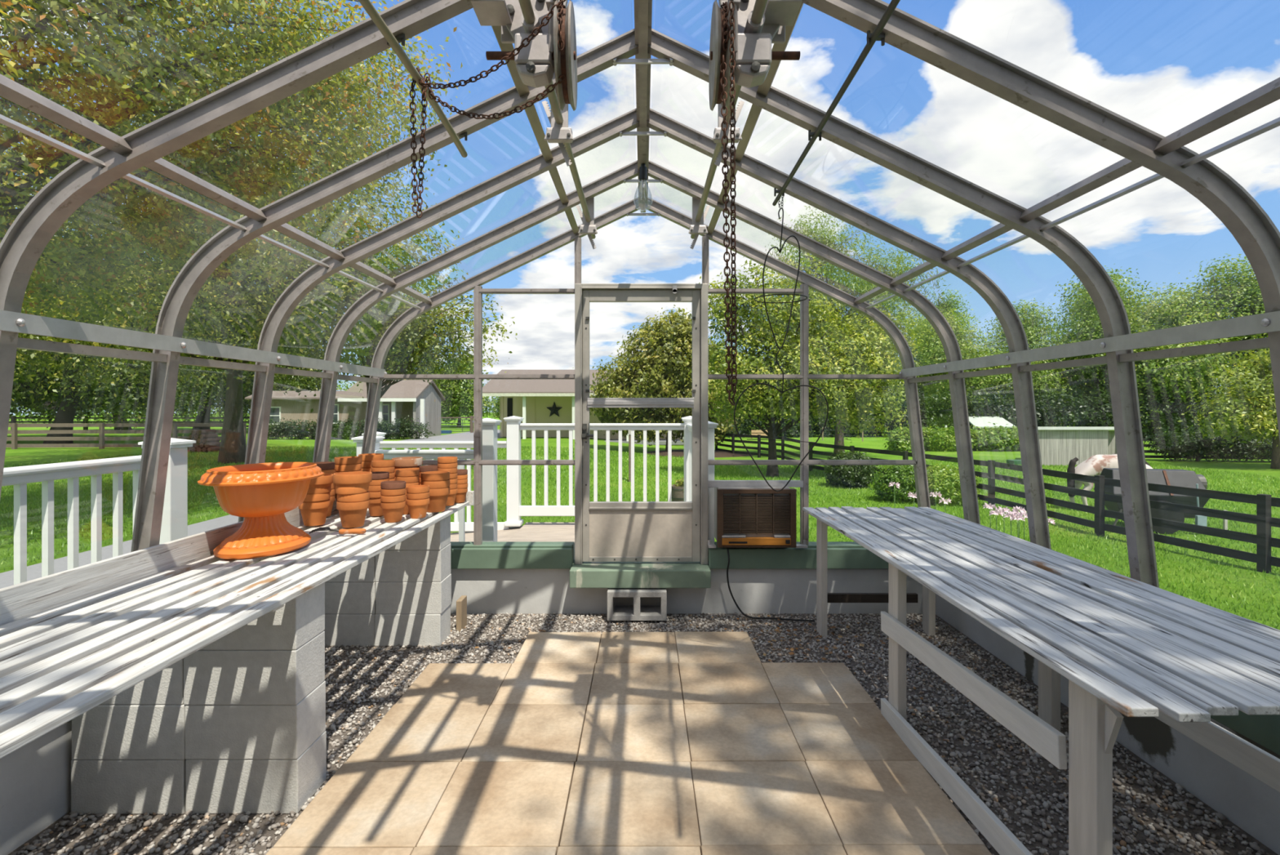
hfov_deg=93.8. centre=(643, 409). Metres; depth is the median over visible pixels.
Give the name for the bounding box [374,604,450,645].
concrete block
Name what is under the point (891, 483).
lily
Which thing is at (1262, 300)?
tree
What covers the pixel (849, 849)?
paver
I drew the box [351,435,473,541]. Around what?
deck railing
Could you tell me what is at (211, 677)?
concrete block
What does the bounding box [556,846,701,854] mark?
paver
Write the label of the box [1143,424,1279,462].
bush
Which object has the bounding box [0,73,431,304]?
trim
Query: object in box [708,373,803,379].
trim
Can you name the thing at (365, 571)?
concrete block
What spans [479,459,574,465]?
trim
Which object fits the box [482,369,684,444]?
house
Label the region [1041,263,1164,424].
tree
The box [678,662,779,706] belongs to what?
paver
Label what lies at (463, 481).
terracotta pot
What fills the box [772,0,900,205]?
rod
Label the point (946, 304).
tree
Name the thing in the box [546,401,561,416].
star
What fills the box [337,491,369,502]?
terracotta pot
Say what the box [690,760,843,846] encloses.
paver
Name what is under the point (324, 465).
terracotta pot
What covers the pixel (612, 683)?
paver
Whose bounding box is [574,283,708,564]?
door
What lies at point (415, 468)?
terracotta pot
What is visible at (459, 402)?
tree
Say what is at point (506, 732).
paver
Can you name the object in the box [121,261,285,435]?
shade tree
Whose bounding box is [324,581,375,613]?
concrete block
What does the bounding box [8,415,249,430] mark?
fence
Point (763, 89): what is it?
trim
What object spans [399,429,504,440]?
driveway
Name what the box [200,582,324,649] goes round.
concrete block
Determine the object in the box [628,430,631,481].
baluster
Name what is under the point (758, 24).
operator
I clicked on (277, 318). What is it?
greenhouse frame rib
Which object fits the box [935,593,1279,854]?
wall
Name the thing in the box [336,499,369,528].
terracotta pot
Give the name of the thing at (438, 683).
paver
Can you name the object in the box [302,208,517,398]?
slender tree
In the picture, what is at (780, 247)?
hanger
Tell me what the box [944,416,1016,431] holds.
shelter
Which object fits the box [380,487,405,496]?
terracotta pot
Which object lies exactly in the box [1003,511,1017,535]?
lily
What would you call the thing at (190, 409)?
shade tree
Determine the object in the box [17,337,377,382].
trim
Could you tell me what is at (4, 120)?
trim
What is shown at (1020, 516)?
lily
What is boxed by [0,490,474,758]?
bench
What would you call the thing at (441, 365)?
tree
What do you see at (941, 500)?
lily
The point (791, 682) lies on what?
paver
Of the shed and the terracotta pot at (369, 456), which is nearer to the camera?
the terracotta pot at (369, 456)
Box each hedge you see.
[267,414,435,439]
[719,382,1271,437]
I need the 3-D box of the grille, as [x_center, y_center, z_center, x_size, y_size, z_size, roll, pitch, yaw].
[0.772,0.715,4.083,0.455,0.286,0.034,0,0,0]
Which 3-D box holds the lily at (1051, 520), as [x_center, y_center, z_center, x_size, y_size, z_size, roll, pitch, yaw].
[7.293,2.259,10.799,0.246,0.643,0.245,0,0,0]
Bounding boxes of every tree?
[0,0,468,463]
[0,0,470,342]
[0,218,217,443]
[13,386,135,428]
[15,323,213,430]
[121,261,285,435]
[215,277,345,421]
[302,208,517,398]
[342,294,450,386]
[422,364,453,421]
[435,353,497,427]
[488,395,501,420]
[589,304,747,451]
[684,247,933,477]
[709,337,764,430]
[749,205,950,453]
[773,337,836,432]
[845,307,919,434]
[882,304,1013,429]
[906,285,996,426]
[971,297,1097,426]
[1040,280,1187,426]
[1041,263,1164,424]
[1097,277,1264,436]
[1142,253,1273,435]
[1177,333,1279,469]
[1240,300,1267,353]
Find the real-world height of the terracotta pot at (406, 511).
0.114 m
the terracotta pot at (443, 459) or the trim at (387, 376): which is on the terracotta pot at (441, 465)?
the terracotta pot at (443, 459)
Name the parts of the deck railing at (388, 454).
post, rail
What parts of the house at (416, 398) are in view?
pane, pane, porch post, pane, porch post, porch post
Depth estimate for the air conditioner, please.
4.07 m
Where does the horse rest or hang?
on the lawn at (20, 455)
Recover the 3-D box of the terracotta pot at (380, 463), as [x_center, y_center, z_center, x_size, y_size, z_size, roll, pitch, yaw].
[-1.619,0.379,3.733,0.136,0.117,0.136,0,0,36]
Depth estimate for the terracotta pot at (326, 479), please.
3.19 m
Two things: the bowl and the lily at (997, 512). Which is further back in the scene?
the lily at (997, 512)
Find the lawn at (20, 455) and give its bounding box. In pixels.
[0,412,1279,629]
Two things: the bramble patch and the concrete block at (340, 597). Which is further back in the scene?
the bramble patch
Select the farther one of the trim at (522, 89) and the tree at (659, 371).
the tree at (659, 371)
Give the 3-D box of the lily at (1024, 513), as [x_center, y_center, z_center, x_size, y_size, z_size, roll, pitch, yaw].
[6.992,2.224,10.999,0.248,0.713,0.246,0,0,0]
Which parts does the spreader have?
stand leg, lever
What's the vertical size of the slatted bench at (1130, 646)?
0.796 m
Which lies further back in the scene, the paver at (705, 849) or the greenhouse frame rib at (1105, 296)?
the greenhouse frame rib at (1105, 296)
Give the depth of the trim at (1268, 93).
1.89 m
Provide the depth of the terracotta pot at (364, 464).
3.79 m
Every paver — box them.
[266,847,413,854]
[273,761,458,848]
[346,704,489,763]
[395,662,511,705]
[410,846,556,854]
[416,761,574,852]
[461,704,586,764]
[491,662,595,710]
[513,631,601,663]
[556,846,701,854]
[560,761,701,853]
[577,704,690,763]
[587,662,683,704]
[596,631,678,663]
[675,631,761,663]
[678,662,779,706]
[684,703,805,763]
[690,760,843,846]
[701,844,846,854]
[761,662,875,704]
[779,703,918,760]
[805,760,984,844]
[843,844,991,854]
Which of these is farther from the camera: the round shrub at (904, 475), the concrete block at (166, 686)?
the round shrub at (904, 475)
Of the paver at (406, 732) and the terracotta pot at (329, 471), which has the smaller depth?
the paver at (406, 732)
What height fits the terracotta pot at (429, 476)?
0.144 m
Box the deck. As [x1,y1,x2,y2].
[507,522,574,542]
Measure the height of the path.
0.215 m
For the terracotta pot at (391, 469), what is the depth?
3.68 m
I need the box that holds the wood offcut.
[456,595,466,631]
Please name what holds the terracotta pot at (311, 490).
on the terracotta pot at (322, 496)
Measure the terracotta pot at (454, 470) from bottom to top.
0.107 m
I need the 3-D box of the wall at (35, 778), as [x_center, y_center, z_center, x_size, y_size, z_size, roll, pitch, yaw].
[-2.120,1.867,1.780,0.160,1.525,5.160,0,0,0]
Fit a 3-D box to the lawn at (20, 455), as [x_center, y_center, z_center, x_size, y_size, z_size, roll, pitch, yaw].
[20.000,2.355,180.000,480.000,0.450,440.000,0,0,0]
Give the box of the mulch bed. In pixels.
[646,449,754,457]
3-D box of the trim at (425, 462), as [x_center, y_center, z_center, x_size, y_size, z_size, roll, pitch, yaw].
[-1.548,0.375,4.226,0.765,0.034,0.041,0,0,0]
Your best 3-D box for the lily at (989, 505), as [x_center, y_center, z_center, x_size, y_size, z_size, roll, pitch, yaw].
[6.605,2.175,11.400,0.246,0.811,0.246,0,0,0]
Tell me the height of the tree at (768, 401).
8.894 m
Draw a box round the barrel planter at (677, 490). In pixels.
[671,477,684,501]
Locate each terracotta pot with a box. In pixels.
[297,499,330,525]
[302,492,330,502]
[306,484,331,493]
[308,473,333,493]
[311,461,334,470]
[321,468,335,474]
[326,494,334,516]
[329,488,335,495]
[331,482,335,488]
[333,456,361,465]
[333,471,372,493]
[334,462,361,471]
[335,485,368,494]
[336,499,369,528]
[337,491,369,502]
[358,453,383,461]
[361,461,371,467]
[361,467,371,471]
[368,477,389,485]
[368,485,381,492]
[368,497,383,515]
[369,491,380,497]
[370,466,395,473]
[371,459,395,467]
[371,471,389,479]
[380,480,405,489]
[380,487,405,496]
[380,493,405,502]
[380,500,405,522]
[389,471,395,479]
[391,456,422,467]
[394,466,419,475]
[395,468,419,476]
[395,475,419,483]
[403,495,409,514]
[405,481,419,489]
[406,484,429,493]
[406,491,429,499]
[406,497,429,518]
[419,464,437,471]
[420,471,449,481]
[421,479,449,488]
[426,486,449,511]
[437,456,457,462]
[437,462,457,468]
[437,466,457,473]
[445,488,457,506]
[448,472,457,479]
[449,477,457,484]
[449,483,457,489]
[454,487,467,502]
[457,469,467,475]
[457,473,467,479]
[457,478,467,484]
[457,483,467,488]
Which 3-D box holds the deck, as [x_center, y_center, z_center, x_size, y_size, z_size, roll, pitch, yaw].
[-0.340,1.925,5.427,1.840,1.410,2.094,0,0,0]
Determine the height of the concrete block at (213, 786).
0.192 m
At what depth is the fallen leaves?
3.62 m
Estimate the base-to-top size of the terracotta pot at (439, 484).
0.144 m
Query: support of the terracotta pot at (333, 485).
on the terracotta pot at (333, 491)
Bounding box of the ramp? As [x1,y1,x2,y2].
[450,525,522,541]
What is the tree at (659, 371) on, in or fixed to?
on the lawn at (20, 455)
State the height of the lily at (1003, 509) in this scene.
0.760 m
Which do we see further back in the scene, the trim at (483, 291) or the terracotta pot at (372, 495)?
the trim at (483, 291)
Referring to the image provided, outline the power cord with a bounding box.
[726,547,814,621]
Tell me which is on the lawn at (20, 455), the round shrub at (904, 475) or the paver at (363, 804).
the round shrub at (904, 475)
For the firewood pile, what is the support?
on the lawn at (20, 455)
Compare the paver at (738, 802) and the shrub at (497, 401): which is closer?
the paver at (738, 802)
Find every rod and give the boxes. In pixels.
[358,0,467,157]
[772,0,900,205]
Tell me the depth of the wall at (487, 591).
4.19 m
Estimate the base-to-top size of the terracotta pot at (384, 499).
0.112 m
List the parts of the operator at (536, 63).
mounting plate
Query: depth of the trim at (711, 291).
4.21 m
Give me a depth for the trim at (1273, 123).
1.97 m
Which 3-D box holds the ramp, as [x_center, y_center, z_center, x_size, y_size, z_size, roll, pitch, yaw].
[-2.235,1.385,5.450,1.930,0.290,1.900,0,0,0]
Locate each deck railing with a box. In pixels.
[1,437,195,584]
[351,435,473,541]
[361,431,509,531]
[503,415,692,526]
[685,421,718,502]
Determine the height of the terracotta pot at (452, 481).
0.107 m
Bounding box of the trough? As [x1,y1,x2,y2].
[440,430,451,433]
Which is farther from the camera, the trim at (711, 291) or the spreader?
the spreader
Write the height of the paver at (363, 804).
0.045 m
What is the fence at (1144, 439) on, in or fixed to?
on the lawn at (20, 455)
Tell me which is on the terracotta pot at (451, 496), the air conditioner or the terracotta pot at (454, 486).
the terracotta pot at (454, 486)
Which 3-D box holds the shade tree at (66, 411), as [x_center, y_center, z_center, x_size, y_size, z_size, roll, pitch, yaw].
[-35.565,-4.875,37.115,17.846,14.630,11.248,0,0,0]
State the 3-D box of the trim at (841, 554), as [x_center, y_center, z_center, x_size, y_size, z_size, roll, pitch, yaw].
[1.244,1.030,4.242,1.573,0.151,0.195,0,0,0]
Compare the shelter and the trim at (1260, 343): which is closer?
the trim at (1260, 343)
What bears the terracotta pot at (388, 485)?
on the terracotta pot at (392, 492)
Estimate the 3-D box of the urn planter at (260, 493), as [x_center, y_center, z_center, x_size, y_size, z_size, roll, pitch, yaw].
[-1.700,0.440,2.690,0.439,0.367,0.549,0,0,5]
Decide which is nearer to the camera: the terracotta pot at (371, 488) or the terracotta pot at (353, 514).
the terracotta pot at (353, 514)
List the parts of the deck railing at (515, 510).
post, rail, rail, post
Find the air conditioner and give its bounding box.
[707,487,807,547]
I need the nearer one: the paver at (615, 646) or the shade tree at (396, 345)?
the paver at (615, 646)
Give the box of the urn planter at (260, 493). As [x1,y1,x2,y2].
[197,462,324,559]
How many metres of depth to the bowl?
2.54 m
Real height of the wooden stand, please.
0.780 m
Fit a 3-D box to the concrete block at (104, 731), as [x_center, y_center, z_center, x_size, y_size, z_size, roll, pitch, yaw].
[-1.817,1.139,2.206,0.397,0.192,0.194,0,0,0]
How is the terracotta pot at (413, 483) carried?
on the terracotta pot
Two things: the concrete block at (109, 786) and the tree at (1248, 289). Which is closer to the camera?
the concrete block at (109, 786)
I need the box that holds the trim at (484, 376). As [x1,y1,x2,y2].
[479,373,574,379]
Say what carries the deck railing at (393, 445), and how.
on the ramp
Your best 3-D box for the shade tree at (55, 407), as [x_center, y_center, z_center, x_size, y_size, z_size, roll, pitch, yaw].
[-45.498,-4.875,42.406,17.846,14.630,11.248,0,0,-29]
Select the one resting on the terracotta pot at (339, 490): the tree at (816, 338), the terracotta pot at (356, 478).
the terracotta pot at (356, 478)
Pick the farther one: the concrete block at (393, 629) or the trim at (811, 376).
the trim at (811, 376)
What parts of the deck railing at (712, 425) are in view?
rail, post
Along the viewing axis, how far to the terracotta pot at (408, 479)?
3.55 m
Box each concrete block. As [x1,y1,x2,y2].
[71,703,185,759]
[71,758,186,813]
[99,658,183,704]
[183,630,324,704]
[184,680,325,759]
[186,730,326,813]
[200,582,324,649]
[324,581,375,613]
[324,613,375,645]
[325,555,375,582]
[374,512,450,550]
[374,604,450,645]
[375,542,450,582]
[375,573,451,613]
[607,587,666,620]
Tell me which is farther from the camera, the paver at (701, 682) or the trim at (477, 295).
the trim at (477, 295)
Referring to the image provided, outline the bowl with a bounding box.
[213,468,311,517]
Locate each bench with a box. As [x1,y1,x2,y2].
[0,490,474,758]
[802,506,1279,854]
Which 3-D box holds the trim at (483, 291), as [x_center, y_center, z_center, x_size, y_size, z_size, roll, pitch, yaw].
[-0.802,-1.013,4.226,0.728,0.391,0.047,0,0,0]
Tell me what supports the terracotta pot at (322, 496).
on the terracotta pot at (313, 513)
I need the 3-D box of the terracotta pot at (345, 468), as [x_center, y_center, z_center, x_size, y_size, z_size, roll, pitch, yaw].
[-1.784,0.395,3.621,0.150,0.129,0.150,-1,0,38]
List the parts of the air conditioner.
casing, control panel, knob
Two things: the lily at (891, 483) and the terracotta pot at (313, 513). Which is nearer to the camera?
the terracotta pot at (313, 513)
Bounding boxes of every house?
[244,379,444,438]
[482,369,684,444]
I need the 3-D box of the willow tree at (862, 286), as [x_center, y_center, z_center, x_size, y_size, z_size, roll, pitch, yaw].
[10.231,-3.877,31.036,10.612,13.216,6.295,0,0,0]
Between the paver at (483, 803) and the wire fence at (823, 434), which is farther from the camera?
the wire fence at (823, 434)
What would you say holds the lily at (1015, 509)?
on the lawn at (20, 455)
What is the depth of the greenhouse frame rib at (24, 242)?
1.74 m
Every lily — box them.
[888,480,900,507]
[907,491,916,506]
[929,491,942,509]
[938,497,951,512]
[982,502,995,528]
[989,507,1003,530]
[996,506,1009,533]
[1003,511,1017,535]
[1010,513,1024,537]
[1011,506,1026,537]
[1017,510,1027,539]
[1048,517,1055,524]
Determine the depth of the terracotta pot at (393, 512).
3.30 m
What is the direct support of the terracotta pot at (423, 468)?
on the terracotta pot
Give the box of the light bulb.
[634,163,652,211]
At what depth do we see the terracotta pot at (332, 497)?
3.48 m
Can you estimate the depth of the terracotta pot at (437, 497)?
3.62 m
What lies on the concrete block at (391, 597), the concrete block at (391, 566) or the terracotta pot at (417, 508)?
the concrete block at (391, 566)
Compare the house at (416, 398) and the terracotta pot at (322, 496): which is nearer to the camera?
the terracotta pot at (322, 496)
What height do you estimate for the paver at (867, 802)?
0.045 m
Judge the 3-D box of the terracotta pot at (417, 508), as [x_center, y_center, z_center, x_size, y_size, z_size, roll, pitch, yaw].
[-1.301,0.569,3.460,0.127,0.109,0.127,-1,0,-20]
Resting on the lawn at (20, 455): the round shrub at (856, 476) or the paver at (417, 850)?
the round shrub at (856, 476)
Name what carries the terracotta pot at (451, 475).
on the terracotta pot at (452, 481)
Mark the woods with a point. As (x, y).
(218, 415)
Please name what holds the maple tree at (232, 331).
on the lawn at (20, 455)
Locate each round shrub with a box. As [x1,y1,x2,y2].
[822,448,877,488]
[870,465,930,502]
[926,461,979,505]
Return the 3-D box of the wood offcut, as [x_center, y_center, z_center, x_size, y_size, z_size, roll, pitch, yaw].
[-1.183,1.330,3.900,0.035,0.200,0.120,0,0,0]
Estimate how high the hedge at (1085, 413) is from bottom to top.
6.965 m
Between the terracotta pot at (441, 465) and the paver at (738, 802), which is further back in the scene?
the terracotta pot at (441, 465)
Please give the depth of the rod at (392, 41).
1.80 m
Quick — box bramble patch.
[882,422,1020,451]
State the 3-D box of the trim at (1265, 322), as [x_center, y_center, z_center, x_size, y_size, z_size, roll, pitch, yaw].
[1.823,-0.254,1.746,0.025,0.057,4.991,0,0,0]
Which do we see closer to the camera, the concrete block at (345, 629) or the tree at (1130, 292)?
the concrete block at (345, 629)
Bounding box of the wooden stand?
[751,430,768,439]
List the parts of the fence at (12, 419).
post, rail, rail, post, rail, rail, rail, rail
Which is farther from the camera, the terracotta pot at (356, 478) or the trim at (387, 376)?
the trim at (387, 376)
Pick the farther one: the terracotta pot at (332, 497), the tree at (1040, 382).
the tree at (1040, 382)
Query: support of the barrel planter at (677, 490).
on the lawn at (20, 455)
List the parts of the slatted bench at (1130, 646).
leg, leg, leg, rail, rail, leg, leg, rail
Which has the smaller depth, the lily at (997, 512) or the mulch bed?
the lily at (997, 512)
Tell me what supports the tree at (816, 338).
on the lawn at (20, 455)
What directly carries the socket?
attached to the light bulb
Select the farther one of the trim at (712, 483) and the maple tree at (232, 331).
the maple tree at (232, 331)
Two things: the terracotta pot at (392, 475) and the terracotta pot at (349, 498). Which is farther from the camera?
the terracotta pot at (392, 475)
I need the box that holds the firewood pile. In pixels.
[186,429,220,452]
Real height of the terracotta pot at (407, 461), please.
0.163 m
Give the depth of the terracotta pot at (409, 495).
3.41 m
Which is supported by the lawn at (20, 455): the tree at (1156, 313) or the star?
the tree at (1156, 313)
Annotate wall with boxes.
[0,720,71,854]
[450,568,922,613]
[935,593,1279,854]
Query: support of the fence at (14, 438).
on the lawn at (20, 455)
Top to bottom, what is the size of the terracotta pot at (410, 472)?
0.114 m
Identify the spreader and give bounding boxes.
[1093,467,1227,533]
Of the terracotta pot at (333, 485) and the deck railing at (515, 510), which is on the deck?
the deck railing at (515, 510)
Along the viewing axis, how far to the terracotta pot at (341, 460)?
3.57 m
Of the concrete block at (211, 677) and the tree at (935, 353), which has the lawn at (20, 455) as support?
the tree at (935, 353)
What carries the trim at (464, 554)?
on the wall at (487, 591)
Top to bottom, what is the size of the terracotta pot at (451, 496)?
0.107 m
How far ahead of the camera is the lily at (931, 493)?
12.59 m
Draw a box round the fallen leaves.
[475,614,951,768]
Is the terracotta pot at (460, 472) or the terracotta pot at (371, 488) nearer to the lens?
the terracotta pot at (371, 488)
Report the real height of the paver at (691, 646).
0.045 m
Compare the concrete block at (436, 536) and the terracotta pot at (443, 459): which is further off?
the terracotta pot at (443, 459)
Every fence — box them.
[5,422,246,448]
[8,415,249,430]
[715,432,1279,573]
[822,427,905,441]
[1142,438,1272,461]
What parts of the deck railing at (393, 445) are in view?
rail, rail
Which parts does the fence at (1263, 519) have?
rail, rail, post, rail, rail, rail, rail, post, rail, rail, rail, rail, post, rail, rail, rail, rail, post, rail, rail, rail, post, rail, rail, post, rail, rail, rail, rail, post, rail, rail, rail, rail, post, rail, rail, rail, rail, post, rail, rail, rail, rail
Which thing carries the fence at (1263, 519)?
on the lawn at (20, 455)
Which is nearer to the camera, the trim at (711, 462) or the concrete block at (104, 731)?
the concrete block at (104, 731)
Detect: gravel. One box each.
[8,612,1269,854]
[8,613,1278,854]
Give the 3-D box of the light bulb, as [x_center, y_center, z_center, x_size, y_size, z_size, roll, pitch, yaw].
[0.000,-1.272,3.420,0.106,0.275,0.106,0,0,0]
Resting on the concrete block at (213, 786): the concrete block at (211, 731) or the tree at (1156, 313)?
the concrete block at (211, 731)
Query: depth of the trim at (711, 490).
4.21 m
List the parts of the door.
rail, kick panel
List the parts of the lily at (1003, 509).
stem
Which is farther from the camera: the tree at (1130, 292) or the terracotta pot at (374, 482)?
the tree at (1130, 292)
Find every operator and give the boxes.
[471,0,597,248]
[688,0,802,248]
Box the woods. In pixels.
[8,379,496,423]
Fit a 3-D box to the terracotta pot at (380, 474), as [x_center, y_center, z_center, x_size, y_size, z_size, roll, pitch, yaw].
[-1.566,0.428,3.528,0.128,0.110,0.128,0,0,36]
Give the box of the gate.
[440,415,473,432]
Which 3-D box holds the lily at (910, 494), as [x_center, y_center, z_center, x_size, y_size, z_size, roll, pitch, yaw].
[5.693,2.148,12.599,0.245,0.865,0.247,0,0,0]
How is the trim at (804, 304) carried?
attached to the wall at (487, 591)
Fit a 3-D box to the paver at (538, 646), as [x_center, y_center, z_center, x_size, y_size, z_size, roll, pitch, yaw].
[-0.489,1.421,3.533,0.454,0.045,0.460,0,0,0]
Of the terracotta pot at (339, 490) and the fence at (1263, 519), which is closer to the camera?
the terracotta pot at (339, 490)
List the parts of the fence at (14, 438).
post, rail, rail, rail, rail, post, rail, rail, rail, rail, post, rail, rail, rail, post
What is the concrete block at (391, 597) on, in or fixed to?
on the concrete block at (393, 629)
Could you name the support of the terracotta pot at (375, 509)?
on the bench at (72, 641)
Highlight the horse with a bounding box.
[1066,453,1152,505]
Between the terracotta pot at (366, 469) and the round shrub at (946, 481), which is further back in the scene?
the round shrub at (946, 481)
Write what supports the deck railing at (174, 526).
on the lawn at (20, 455)
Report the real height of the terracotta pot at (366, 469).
0.129 m
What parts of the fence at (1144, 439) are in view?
rail, rail, rail, rail, post, rail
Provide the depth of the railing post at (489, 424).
4.49 m
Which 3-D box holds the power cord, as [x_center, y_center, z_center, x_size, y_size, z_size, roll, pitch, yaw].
[0.858,1.183,4.053,0.582,0.467,0.064,0,0,11]
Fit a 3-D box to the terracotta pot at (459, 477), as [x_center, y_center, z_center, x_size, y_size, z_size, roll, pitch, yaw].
[-1.237,0.485,4.028,0.110,0.095,0.110,0,1,-1]
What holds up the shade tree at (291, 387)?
on the lawn at (20, 455)
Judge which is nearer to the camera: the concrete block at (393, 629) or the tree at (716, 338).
the concrete block at (393, 629)
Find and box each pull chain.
[409,0,565,217]
[720,0,737,405]
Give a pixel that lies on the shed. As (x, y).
(1058, 445)
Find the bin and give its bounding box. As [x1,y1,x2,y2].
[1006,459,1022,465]
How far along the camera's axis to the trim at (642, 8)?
2.59 m
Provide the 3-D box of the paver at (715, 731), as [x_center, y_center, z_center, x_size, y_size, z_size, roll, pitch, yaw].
[0.420,1.420,2.615,0.454,0.045,0.460,0,0,0]
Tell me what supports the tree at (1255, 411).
on the lawn at (20, 455)
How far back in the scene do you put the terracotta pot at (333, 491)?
3.49 m
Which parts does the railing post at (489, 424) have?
post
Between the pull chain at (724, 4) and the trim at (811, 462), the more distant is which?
the trim at (811, 462)
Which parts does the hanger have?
chain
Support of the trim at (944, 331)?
attached to the wall at (1250, 803)
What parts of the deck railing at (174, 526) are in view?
rail, post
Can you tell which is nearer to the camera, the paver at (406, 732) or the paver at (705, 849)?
the paver at (705, 849)
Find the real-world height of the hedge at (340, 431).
2.367 m
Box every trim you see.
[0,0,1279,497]
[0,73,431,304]
[0,114,421,309]
[0,309,386,377]
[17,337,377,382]
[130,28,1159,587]
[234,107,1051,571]
[312,160,980,524]
[361,196,930,507]
[377,373,475,379]
[422,459,475,465]
[450,541,574,568]
[473,285,482,545]
[479,236,581,293]
[479,373,574,379]
[479,459,574,465]
[491,25,578,234]
[569,560,711,587]
[634,0,652,212]
[702,235,803,293]
[706,2,803,233]
[707,541,888,568]
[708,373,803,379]
[708,459,803,465]
[708,480,803,487]
[708,487,714,543]
[800,283,808,545]
[807,373,908,379]
[807,459,918,465]
[854,76,1279,304]
[865,116,1279,309]
[898,311,1279,377]
[908,337,1269,382]
[1210,710,1279,755]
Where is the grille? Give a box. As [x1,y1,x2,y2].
[723,493,790,533]
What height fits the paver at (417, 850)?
0.045 m
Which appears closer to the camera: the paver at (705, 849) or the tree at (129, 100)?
the paver at (705, 849)
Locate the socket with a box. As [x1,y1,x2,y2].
[639,163,647,181]
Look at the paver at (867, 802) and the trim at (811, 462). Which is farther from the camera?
the trim at (811, 462)
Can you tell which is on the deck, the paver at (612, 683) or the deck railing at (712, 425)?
the deck railing at (712, 425)
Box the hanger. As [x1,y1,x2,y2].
[733,194,828,491]
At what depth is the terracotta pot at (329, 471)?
3.46 m
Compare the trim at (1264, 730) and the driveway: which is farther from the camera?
the driveway
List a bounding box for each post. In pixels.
[471,417,502,541]
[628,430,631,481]
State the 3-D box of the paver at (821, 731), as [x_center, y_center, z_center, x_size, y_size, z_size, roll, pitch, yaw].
[0.876,1.421,2.618,0.454,0.045,0.460,0,0,0]
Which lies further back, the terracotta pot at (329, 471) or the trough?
the trough
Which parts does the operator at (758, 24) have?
mounting plate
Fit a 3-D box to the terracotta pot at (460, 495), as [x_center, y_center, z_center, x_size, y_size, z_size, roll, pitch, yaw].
[-1.237,0.576,4.029,0.110,0.095,0.110,-1,-1,-8]
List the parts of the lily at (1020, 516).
stem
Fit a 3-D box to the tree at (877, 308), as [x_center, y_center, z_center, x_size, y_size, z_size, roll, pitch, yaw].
[23.935,-4.139,62.870,9.771,14.979,9.707,0,0,26]
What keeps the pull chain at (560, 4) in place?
hanging from the rod at (392, 41)
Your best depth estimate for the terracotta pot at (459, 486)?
3.98 m
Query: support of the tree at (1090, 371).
on the lawn at (20, 455)
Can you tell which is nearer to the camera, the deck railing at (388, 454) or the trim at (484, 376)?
the trim at (484, 376)
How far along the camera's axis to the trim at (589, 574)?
4.03 m
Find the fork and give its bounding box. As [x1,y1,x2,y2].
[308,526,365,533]
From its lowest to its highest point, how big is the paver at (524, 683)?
0.045 m
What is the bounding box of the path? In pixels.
[0,514,238,588]
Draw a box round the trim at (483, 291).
[479,236,581,293]
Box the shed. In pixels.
[1037,426,1116,465]
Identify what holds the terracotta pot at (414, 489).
on the terracotta pot at (409, 495)
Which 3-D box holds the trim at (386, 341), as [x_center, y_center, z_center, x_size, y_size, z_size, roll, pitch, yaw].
[0.000,-0.272,4.230,4.098,2.471,0.052,0,0,0]

